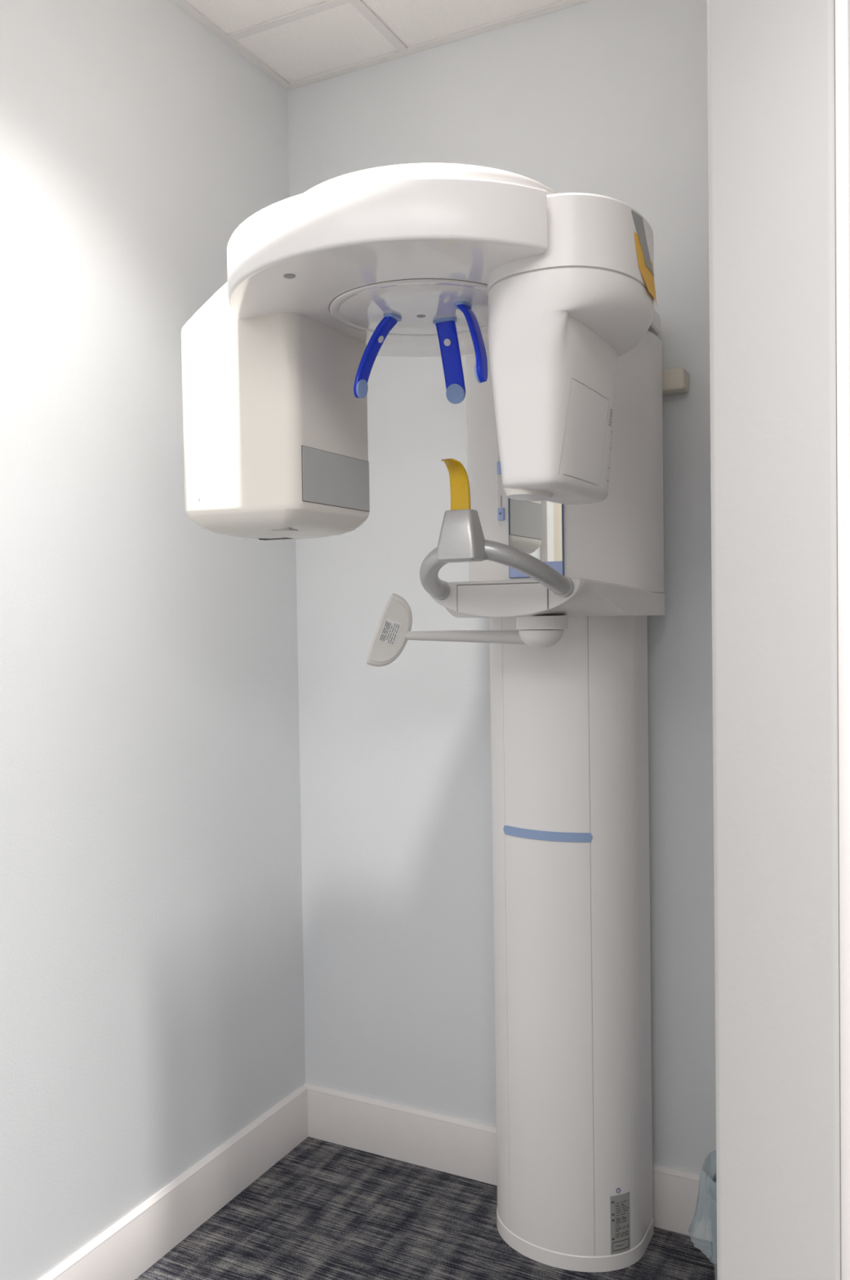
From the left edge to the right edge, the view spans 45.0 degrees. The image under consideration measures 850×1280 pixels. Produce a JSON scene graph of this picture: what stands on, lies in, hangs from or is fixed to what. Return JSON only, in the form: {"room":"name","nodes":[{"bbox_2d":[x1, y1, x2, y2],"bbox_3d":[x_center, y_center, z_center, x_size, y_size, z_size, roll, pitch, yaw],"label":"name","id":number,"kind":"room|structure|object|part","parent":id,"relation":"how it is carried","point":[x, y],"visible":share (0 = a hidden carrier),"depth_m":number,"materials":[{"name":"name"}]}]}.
{"room":"radiology room","nodes":[
{"label":"radiology room","id":0,"kind":"room"},
{"bbox_2d":[0,0,305,1279],"bbox_3d":[-1.346,-0.049,0.853,0.120,2.840,4.200,0,2,27],"label":"wall","id":1,"kind":"structure","parent":0,"point":[152,1005],"depth_m":2.14,"materials":[{"name":"paint"}]},
{"bbox_2d":[39,1084,307,1279],"bbox_3d":[-0.845,1.277,1.677,0.016,0.134,2.324,0,2,27],"label":"baseboard","id":2,"kind":"structure","parent":1,"relation":"attached to","point":[126,1250],"depth_m":2.29,"materials":[{"name":"paint"}]},
{"bbox_2d":[171,0,289,86],"bbox_3d":[-1.308,-1.365,0.778,0.022,0.006,4.178,0,2,27],"label":"trim","id":3,"kind":"structure","parent":1,"relation":"attached to","point":[185,6],"depth_m":2.43,"materials":[{"name":"silver metal"}]},
{"bbox_2d":[185,0,564,82],"bbox_3d":[0.288,-1.422,-0.029,3.600,0.100,4.200,0,2,27],"label":"ceiling","id":4,"kind":"structure","parent":0,"point":[340,36],"depth_m":2.38,"materials":[{"name":"tile"}]},
{"bbox_2d":[228,0,349,40],"bbox_3d":[1.136,-1.423,1.603,3.578,0.005,0.024,0,2,27],"label":"trim","id":5,"kind":"structure","parent":4,"relation":"attached to","point":[329,4],"depth_m":2.34,"materials":[{"name":"silver metal"}]},
{"bbox_2d":[347,0,407,52],"bbox_3d":[-1.004,-1.365,0.622,0.024,0.006,4.178,0,2,27],"label":"trim","id":6,"kind":"structure","parent":4,"relation":"attached to","point":[359,5],"depth_m":2.37,"materials":[{"name":"silver metal"}]},
{"bbox_2d":[134,1136,715,1279],"bbox_3d":[0.305,1.415,0.123,3.720,0.100,4.320,0,2,27],"label":"floor","id":7,"kind":"structure","parent":0,"point":[325,1210],"depth_m":2.28,"materials":[{"name":"carpet"}]},
{"bbox_2d":[181,163,688,1272],"bbox_3d":[0.083,0.315,1.901,0.797,2.017,1.055,0,2,27],"label":"machine","id":8,"kind":"object","parent":7,"relation":"on","point":[547,295],"visible":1,"depth_m":1.96,"materials":[{"name":"white paint"}]},
{"bbox_3d":[-0.021,-0.582,1.686,0.587,0.084,0.630,0,2,27],"label":"rotor plate","id":9,"kind":"part","parent":8,"relation":"part of","materials":[{"name":"white paint"}]},
{"bbox_3d":[-0.075,-0.021,2.153,0.099,0.154,0.034,-1,1,3],"label":"control panel","id":10,"kind":"part","parent":8,"relation":"part of","materials":[{"name":"white plastic"}]},
{"bbox_3d":[0.082,-0.005,2.079,0.264,0.029,0.028,0,2,27],"label":"swivel arm","id":11,"kind":"part","parent":8,"relation":"part of","materials":[{"name":"white plastic"}]},
{"bbox_3d":[0.105,-0.663,1.865,0.476,0.060,0.922,0,2,27],"label":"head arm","id":12,"kind":"part","parent":8,"relation":"part of","materials":[{"name":"white paint"}]},
{"bbox_3d":[0.158,-0.360,2.144,0.014,0.026,0.008,0,2,27],"label":"slider knob","id":13,"kind":"part","parent":8,"relation":"part of","materials":[{"name":"blue plastic"}]},
{"bbox_3d":[0.159,-0.263,2.146,0.014,0.026,0.008,0,2,27],"label":"slider knob","id":14,"kind":"part","parent":8,"relation":"part of","materials":[{"name":"blue plastic"}]},
{"bbox_3d":[0.144,-0.074,1.926,0.182,0.060,0.001,0,2,27],"label":"panel","id":15,"kind":"part","parent":8,"relation":"part of","materials":[{"name":"white paint"}]},
{"bbox_2d":[508,497,562,561],"bbox_3d":[0.225,-0.305,2.102,0.115,0.290,0.001,0,2,27],"label":"mirror glass","id":16,"kind":"object","parent":8,"relation":"on","point":[535,527],"depth_m":2.10,"materials":[{"name":"white"}]},
{"bbox_2d":[507,497,564,578],"bbox_3d":[0.229,-0.290,2.110,0.119,0.324,0.016,0,2,27],"label":"mirror","id":17,"kind":"object","parent":8,"relation":"on","point":[535,528],"depth_m":2.10,"materials":[{"name":"white glass"}]},
{"bbox_2d":[428,577,664,617],"bbox_3d":[0.233,-0.082,2.106,0.420,0.072,0.400,0,2,27],"label":"shelf","id":18,"kind":"object","parent":8,"relation":"attached to","point":[477,597],"depth_m":1.95,"materials":[{"name":"white paint"}]},
{"bbox_3d":[0.408,1.218,2.144,0.047,0.123,0.003,-1,2,-21],"label":"rating plate","id":19,"kind":"part","parent":8,"relation":"part of","materials":[{"name":"silver metal"}]},
{"bbox_2d":[688,1151,717,1279],"bbox_3d":[0.628,1.160,1.952,0.221,0.309,0.219,-2,2,-37],"label":"waste bin","id":20,"kind":"object","parent":7,"relation":"on","point":[702,1230],"visible":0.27,"depth_m":1.93,"materials":[{"name":"grey plastic"}]},
{"bbox_2d":[287,0,715,1173],"bbox_3d":[1.240,-0.115,1.955,3.720,2.840,0.120,0,2,27],"label":"wall","id":21,"kind":"structure","parent":0,"point":[608,98],"depth_m":2.49,"materials":[{"name":"paint"}]},
{"bbox_2d":[282,0,591,90],"bbox_3d":[1.241,-1.430,1.831,3.600,0.006,0.022,0,2,27],"label":"trim","id":22,"kind":"structure","parent":21,"relation":"attached to","point":[564,4],"depth_m":2.44,"materials":[{"name":"silver metal"}]},
{"bbox_2d":[303,1082,699,1235],"bbox_3d":[0.265,1.241,2.422,1.313,0.134,0.016,0,2,27],"label":"baseboard","id":23,"kind":"structure","parent":21,"relation":"attached to","point":[463,1148],"depth_m":2.54,"materials":[{"name":"paint"}]},
{"bbox_2d":[706,0,840,1279],"bbox_3d":[0.612,-0.045,1.537,0.118,2.740,1.200,0,2,27],"label":"wall","id":24,"kind":"structure","parent":0,"point":[771,63],"depth_m":1.00,"materials":[{"name":"paint"}]},
{"bbox_2d":[834,0,849,1279],"bbox_3d":[0.418,-0.029,1.015,0.012,2.740,0.086,0,2,27],"label":"trim","id":25,"kind":"structure","parent":24,"relation":"attached to","point":[842,7],"depth_m":0.98,"materials":[{"name":"paint"}]}
]}

